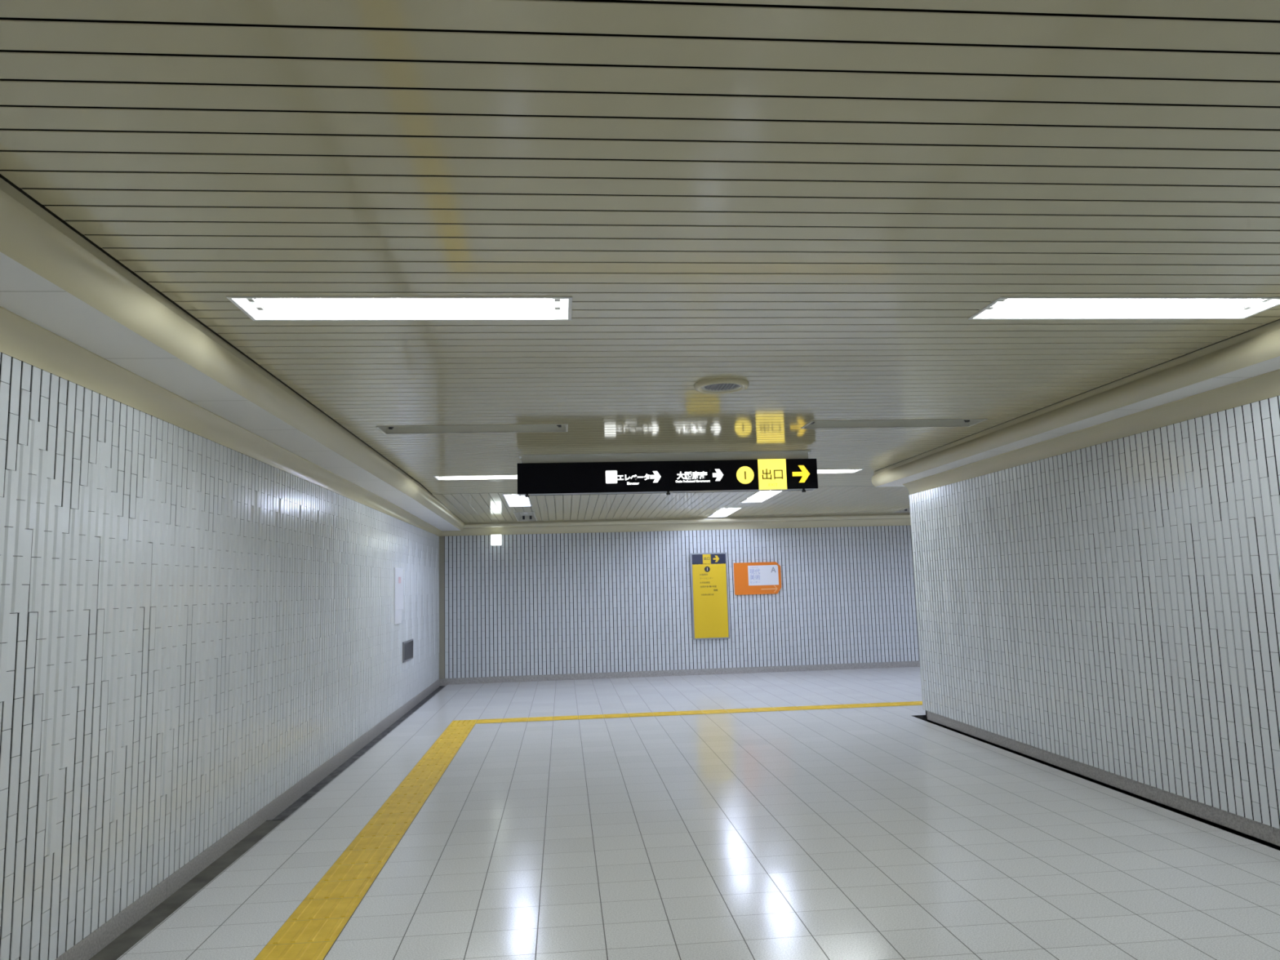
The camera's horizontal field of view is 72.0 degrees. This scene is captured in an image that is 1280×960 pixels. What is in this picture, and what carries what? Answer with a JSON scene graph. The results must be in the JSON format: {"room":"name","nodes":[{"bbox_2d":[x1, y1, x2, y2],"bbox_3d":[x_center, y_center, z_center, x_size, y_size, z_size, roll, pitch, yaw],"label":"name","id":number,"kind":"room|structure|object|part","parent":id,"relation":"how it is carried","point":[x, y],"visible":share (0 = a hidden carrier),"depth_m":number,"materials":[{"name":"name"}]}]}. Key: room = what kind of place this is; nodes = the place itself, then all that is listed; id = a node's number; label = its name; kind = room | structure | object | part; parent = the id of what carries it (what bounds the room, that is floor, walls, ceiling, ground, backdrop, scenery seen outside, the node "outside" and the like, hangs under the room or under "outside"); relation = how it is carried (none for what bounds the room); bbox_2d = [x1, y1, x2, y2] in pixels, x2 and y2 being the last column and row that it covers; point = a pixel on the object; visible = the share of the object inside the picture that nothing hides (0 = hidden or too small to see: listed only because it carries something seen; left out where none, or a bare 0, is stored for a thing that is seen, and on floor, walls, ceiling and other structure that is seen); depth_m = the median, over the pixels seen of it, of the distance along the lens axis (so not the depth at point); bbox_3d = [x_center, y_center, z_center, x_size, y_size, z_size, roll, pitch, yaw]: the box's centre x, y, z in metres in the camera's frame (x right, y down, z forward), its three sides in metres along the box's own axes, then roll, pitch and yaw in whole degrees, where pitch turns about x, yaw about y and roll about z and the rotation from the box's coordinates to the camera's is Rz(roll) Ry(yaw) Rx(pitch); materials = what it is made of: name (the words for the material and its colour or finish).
{"room":"subway station corridor","nodes":[
{"label":"subway station corridor","id":0,"kind":"room"},
{"bbox_2d":[0,351,439,959],"bbox_3d":[-2.423,0.781,3.817,0.024,2.376,22.283,-1,-7,-5],"label":"wall","id":1,"kind":"structure","parent":0,"point":[193,626],"depth_m":4.48,"materials":[{"name":"white tile"}]},
{"bbox_2d":[88,819,283,959],"bbox_3d":[-1.943,1.537,-0.586,0.130,0.003,13.550,-1,-7,-5],"label":"trim","id":2,"kind":"structure","parent":1,"relation":"attached to","point":[129,938],"depth_m":4.58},
{"bbox_2d":[0,177,464,536],"bbox_3d":[-2.226,-0.560,4.031,0.467,0.327,22.220,-1,-7,-5],"label":"trim","id":3,"kind":"structure","parent":1,"relation":"attached to","point":[69,311],"depth_m":4.01,"materials":[{"name":"beige metal"}]},
{"bbox_2d":[54,679,439,959],"bbox_3d":[-2.397,2.044,3.696,0.032,0.160,22.220,-1,-7,-5],"label":"baseboard","id":4,"kind":"structure","parent":1,"relation":"attached to","point":[89,946],"depth_m":5.27,"materials":[{"name":"stone"}]},
{"bbox_2d":[266,685,445,821],"bbox_3d":[-2.904,2.900,10.398,0.130,0.030,8.670,-1,-7,-5],"label":"trim","id":5,"kind":"structure","parent":1,"relation":"attached to","point":[298,803],"depth_m":8.12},
{"bbox_2d":[393,609,401,624],"bbox_3d":[-3.039,1.716,11.047,0.018,0.173,0.450,-1,-7,-5],"label":"notice","id":6,"kind":"object","parent":1,"relation":"attached to","point":[397,613],"visible":1,"depth_m":10.98,"materials":[{"name":"white paper"}]},
{"bbox_2d":[393,567,403,610],"bbox_3d":[-3.050,1.375,11.134,0.023,0.520,0.560,-1,-7,-5],"label":"notice","id":7,"kind":"object","parent":1,"relation":"attached to","point":[397,572],"visible":1,"depth_m":11.06,"materials":[{"name":"white paper"}]},
{"bbox_2d":[402,639,413,662],"bbox_3d":[-3.091,2.272,11.748,0.020,0.260,0.730,-1,-7,-5],"label":"air vent","id":8,"kind":"object","parent":1,"relation":"in","point":[406,650],"visible":1,"depth_m":11.70,"materials":[{"name":"grey metal"}]},
{"bbox_2d":[0,0,1279,523],"bbox_3d":[4.494,-0.840,4.703,14.180,0.274,22.320,-1,-7,-5],"label":"ceiling","id":9,"kind":"structure","parent":0,"point":[606,344],"depth_m":2.85,"materials":[{"name":"beige metal"}]},
{"bbox_2d":[226,296,572,320],"bbox_3d":[-1.021,-0.792,3.891,1.434,0.080,0.324,-1,-7,-5],"label":"ceiling light","id":10,"kind":"object","parent":9,"relation":"attached to","point":[256,308],"visible":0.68,"depth_m":3.98,"materials":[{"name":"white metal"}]},
{"bbox_2d":[246,298,255,302],"bbox_3d":[-1.661,-0.798,3.777,0.034,0.058,0.036,-1,-7,-5],"label":"socket","id":11,"kind":"object","parent":10,"relation":"attached to","point":[250,300],"depth_m":3.78,"materials":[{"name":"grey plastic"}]},
{"bbox_2d":[256,298,266,310],"bbox_3d":[-1.671,-0.784,3.892,0.034,0.058,0.036,-1,-7,-5],"label":"socket","id":12,"kind":"object","parent":10,"relation":"attached to","point":[260,303],"depth_m":3.88,"materials":[{"name":"grey plastic"}]},
{"bbox_2d":[552,300,559,310],"bbox_3d":[-0.381,-0.807,4.008,0.034,0.058,0.036,-1,-7,-5],"label":"socket","id":13,"kind":"object","parent":10,"relation":"attached to","point":[555,304],"depth_m":3.99,"materials":[{"name":"grey plastic"}]},
{"bbox_2d":[552,298,559,302],"bbox_3d":[-0.371,-0.821,3.893,0.034,0.058,0.036,-1,-7,-5],"label":"socket","id":14,"kind":"object","parent":10,"relation":"attached to","point":[555,300],"depth_m":3.89,"materials":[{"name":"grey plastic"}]},
{"bbox_2d":[376,423,568,434],"bbox_3d":[-1.278,-0.431,6.828,1.434,0.080,0.324,-1,-7,-5],"label":"ceiling light","id":15,"kind":"object","parent":9,"relation":"attached to","point":[415,429],"visible":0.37,"depth_m":6.95,"materials":[{"name":"grey metal"}]},
{"bbox_2d":[433,474,517,479],"bbox_3d":[-1.534,-0.070,9.765,1.434,0.080,0.324,-1,-7,-5],"label":"ceiling light","id":16,"kind":"object","parent":9,"relation":"attached to","point":[468,477],"visible":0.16,"depth_m":9.87,"materials":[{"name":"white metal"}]},
{"bbox_2d":[502,493,531,506],"bbox_3d":[-1.657,0.244,11.982,0.324,0.080,1.344,-1,-8,-5],"label":"ceiling light","id":17,"kind":"object","parent":9,"relation":"attached to","point":[512,500],"visible":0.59,"depth_m":12.38,"materials":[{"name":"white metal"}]},
{"bbox_2d":[512,511,537,521],"bbox_3d":[-1.821,0.547,14.034,0.324,0.080,1.344,-1,-8,-5],"label":"ceiling light","id":18,"kind":"object","parent":9,"relation":"attached to","point":[520,516],"visible":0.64,"depth_m":14.49,"materials":[{"name":"grey metal"}]},
{"bbox_2d":[462,485,859,493],"bbox_3d":[4.162,0.051,11.684,13.626,0.013,0.008,-1,-7,-5],"label":"trim","id":19,"kind":"structure","parent":9,"relation":"attached to","point":[851,486],"depth_m":11.16,"materials":[{"name":"black"}]},
{"bbox_2d":[516,450,817,497],"bbox_3d":[0.271,-0.052,8.383,2.844,0.398,0.173,-1,-7,-5],"label":"sign","id":20,"kind":"object","parent":9,"relation":"hanging from","point":[668,473],"visible":1,"depth_m":8.31,"materials":[{"name":"black metal"}]},
{"bbox_3d":[0.264,-0.017,8.463,2.842,0.287,0.006,-1,-7,-5],"label":"panel","id":21,"kind":"part","parent":20,"relation":"part of","materials":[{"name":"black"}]},
{"bbox_3d":[1.259,-0.054,8.384,0.271,0.292,0.001,-1,-7,-5],"label":"exit panel","id":22,"kind":"part","parent":20,"relation":"part of","materials":[{"name":"yellow plastic"}]},
{"bbox_2d":[693,377,749,394],"bbox_3d":[0.512,-0.587,5.537,0.344,0.030,0.344,-1,-7,-5],"label":"ceiling speaker","id":23,"kind":"object","parent":9,"relation":"attached to","point":[717,385],"visible":1,"depth_m":5.51,"materials":[{"name":"beige metal"}]},
{"bbox_2d":[704,383,738,390],"bbox_3d":[0.512,-0.588,5.538,0.224,0.004,0.224,-1,-7,-5],"label":"grille","id":24,"kind":"object","parent":23,"relation":"attached to","point":[707,386],"depth_m":5.56,"materials":[{"name":"grey metal"}]},
{"bbox_2d":[706,506,741,517],"bbox_3d":[1.363,0.495,14.359,0.324,0.080,1.344,-1,-8,-5],"label":"ceiling light","id":25,"kind":"object","parent":9,"relation":"attached to","point":[722,512],"visible":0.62,"depth_m":14.64,"materials":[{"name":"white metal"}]},
{"bbox_2d":[740,490,782,502],"bbox_3d":[1.697,0.195,12.362,0.324,0.080,1.344,-1,-8,-5],"label":"ceiling light","id":26,"kind":"object","parent":9,"relation":"attached to","point":[759,496],"visible":0.47,"depth_m":12.66,"materials":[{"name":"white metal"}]},
{"bbox_2d":[817,468,863,473],"bbox_3d":[1.797,-0.130,10.064,1.434,0.080,0.324,-1,-7,-5],"label":"ceiling light","id":27,"kind":"object","parent":9,"relation":"attached to","point":[849,470],"visible":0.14,"depth_m":10.24,"materials":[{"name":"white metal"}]},
{"bbox_2d":[800,418,987,428],"bbox_3d":[2.044,-0.490,7.126,1.434,0.080,0.324,-1,-7,-5],"label":"ceiling light","id":28,"kind":"object","parent":9,"relation":"attached to","point":[955,422],"visible":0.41,"depth_m":7.25,"materials":[{"name":"grey metal"}]},
{"bbox_2d":[893,507,910,512],"bbox_3d":[4.567,0.425,14.557,0.324,0.080,1.344,-1,-8,-5],"label":"ceiling light","id":29,"kind":"object","parent":9,"relation":"attached to","point":[908,509],"visible":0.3,"depth_m":15.20,"materials":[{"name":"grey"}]},
{"bbox_2d":[968,297,1279,319],"bbox_3d":[2.320,-0.852,4.191,1.434,0.080,0.324,-1,-7,-5],"label":"ceiling light","id":30,"kind":"object","parent":9,"relation":"attached to","point":[1003,308],"visible":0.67,"depth_m":4.29,"materials":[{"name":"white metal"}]},
{"bbox_2d":[986,303,995,309],"bbox_3d":[1.670,-0.844,4.192,0.034,0.058,0.036,-1,-7,-5],"label":"socket","id":31,"kind":"object","parent":30,"relation":"attached to","point":[994,305],"depth_m":4.18,"materials":[{"name":"grey plastic"}]},
{"bbox_2d":[1240,299,1252,309],"bbox_3d":[2.960,-0.867,4.307,0.034,0.058,0.036,-1,-7,-5],"label":"socket","id":32,"kind":"object","parent":30,"relation":"attached to","point":[1245,304],"depth_m":4.29,"materials":[{"name":"grey plastic"}]},
{"bbox_2d":[1260,298,1271,302],"bbox_3d":[2.970,-0.881,4.193,0.034,0.058,0.036,-1,-7,-5],"label":"socket","id":33,"kind":"object","parent":30,"relation":"attached to","point":[1261,300],"depth_m":4.19,"materials":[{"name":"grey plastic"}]},
{"bbox_2d":[444,525,919,678],"bbox_3d":[3.675,2.009,15.475,13.990,2.376,0.019,-1,-7,-5],"label":"wall","id":34,"kind":"structure","parent":0,"point":[560,603],"depth_m":15.17,"materials":[{"name":"white tile"}]},
{"bbox_2d":[439,536,444,679],"bbox_3d":[-3.336,2.134,14.842,0.090,2.376,0.032,-1,-7,-5],"label":"trim","id":35,"kind":"structure","parent":34,"relation":"attached to","point":[442,544],"depth_m":14.82,"materials":[{"name":"beige metal"}]},
{"bbox_2d":[490,534,502,545],"bbox_3d":[-2.444,1.022,15.002,0.180,0.184,0.100,-1,-7,-5],"label":"exit light","id":36,"kind":"object","parent":34,"relation":"attached to","point":[495,540],"visible":1,"depth_m":14.96,"materials":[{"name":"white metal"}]},
{"bbox_2d":[439,513,911,536],"bbox_3d":[3.607,0.709,15.462,14.080,0.205,0.313,-1,-7,-5],"label":"trim","id":37,"kind":"structure","parent":34,"relation":"attached to","point":[477,528],"depth_m":15.22,"materials":[{"name":"beige metal"}]},
{"bbox_2d":[439,660,919,686],"bbox_3d":[3.665,3.249,15.327,14.080,0.120,0.034,-1,-7,-5],"label":"baseboard","id":38,"kind":"structure","parent":34,"relation":"attached to","point":[442,682],"depth_m":15.04,"materials":[{"name":"stone"}]},
{"bbox_2d":[689,552,729,639],"bbox_3d":[1.204,2.000,15.229,0.647,1.476,0.044,-1,-7,-5],"label":"board","id":39,"kind":"object","parent":34,"relation":"attached to","point":[708,578],"visible":1,"depth_m":15.21,"materials":[{"name":"yellow"}]},
{"bbox_3d":[1.192,1.373,15.307,0.590,0.168,0.032,-1,-7,-5],"label":"header panel","id":40,"kind":"part","parent":39,"relation":"part of","materials":[{"name":"blue"}]},
{"bbox_2d":[733,561,781,595],"bbox_3d":[2.047,1.712,15.344,0.825,0.552,0.034,-1,-7,-5],"label":"sign","id":41,"kind":"object","parent":34,"relation":"attached to","point":[749,578],"visible":1,"depth_m":15.33,"materials":[{"name":"orange"}]},
{"bbox_3d":[2.147,1.658,15.345,0.533,0.344,0.002,-1,-7,-5],"label":"white panel","id":42,"kind":"part","parent":41,"relation":"part of","materials":[{"name":"white plastic"}]},
{"bbox_2d":[116,666,1279,959],"bbox_3d":[4.693,1.937,4.329,13.950,0.001,22.220,-1,-7,-5],"label":"floor","id":43,"kind":"structure","parent":0,"point":[883,833],"depth_m":5.15,"materials":[{"name":"tile"}]},
{"bbox_2d":[253,719,478,959],"bbox_3d":[-1.322,1.797,1.753,0.298,0.008,17.835,-1,-7,-5],"label":"paving strip","id":44,"kind":"object","parent":43,"relation":"on","point":[294,931],"visible":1,"depth_m":4.99,"materials":[{"name":"yellow tile"}]},
{"bbox_2d":[475,701,922,723],"bbox_3d":[4.493,2.743,11.003,12.898,0.008,0.318,-1,-7,-5],"label":"paving strip","id":45,"kind":"object","parent":43,"relation":"on","point":[910,703],"visible":0.54,"depth_m":10.65,"materials":[{"name":"yellow tile"}]},
{"bbox_2d":[909,395,1279,829],"bbox_3d":[3.812,0.339,1.627,0.024,2.376,16.640,-1,-7,-5],"label":"wall","id":46,"kind":"structure","parent":0,"point":[1113,606],"depth_m":6.17,"materials":[{"name":"white tile"}]},
{"bbox_2d":[871,320,1279,494],"bbox_3d":[7.616,-1.052,2.289,8.385,0.327,16.955,-1,-7,-5],"label":"trim","id":47,"kind":"structure","parent":46,"relation":"attached to","point":[1242,369],"depth_m":5.94,"materials":[{"name":"beige metal"}]},
{"bbox_2d":[911,710,1279,850],"bbox_3d":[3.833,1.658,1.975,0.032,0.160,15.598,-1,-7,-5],"label":"baseboard","id":48,"kind":"structure","parent":46,"relation":"attached to","point":[1270,834],"depth_m":6.20,"materials":[{"name":"stone"}]},
{"bbox_3d":[7.106,1.277,10.205,8.070,2.376,0.019,-1,-7,-5],"label":"wall","id":49,"kind":"structure","parent":0,"visible":0},
{"bbox_2d":[908,494,923,709],"bbox_3d":[3.096,1.349,9.854,0.023,2.376,0.007,-1,-7,-5],"label":"trim","id":50,"kind":"structure","parent":49,"relation":"attached to","point":[908,495],"depth_m":9.84,"materials":[{"name":"grey metal"}]}
]}

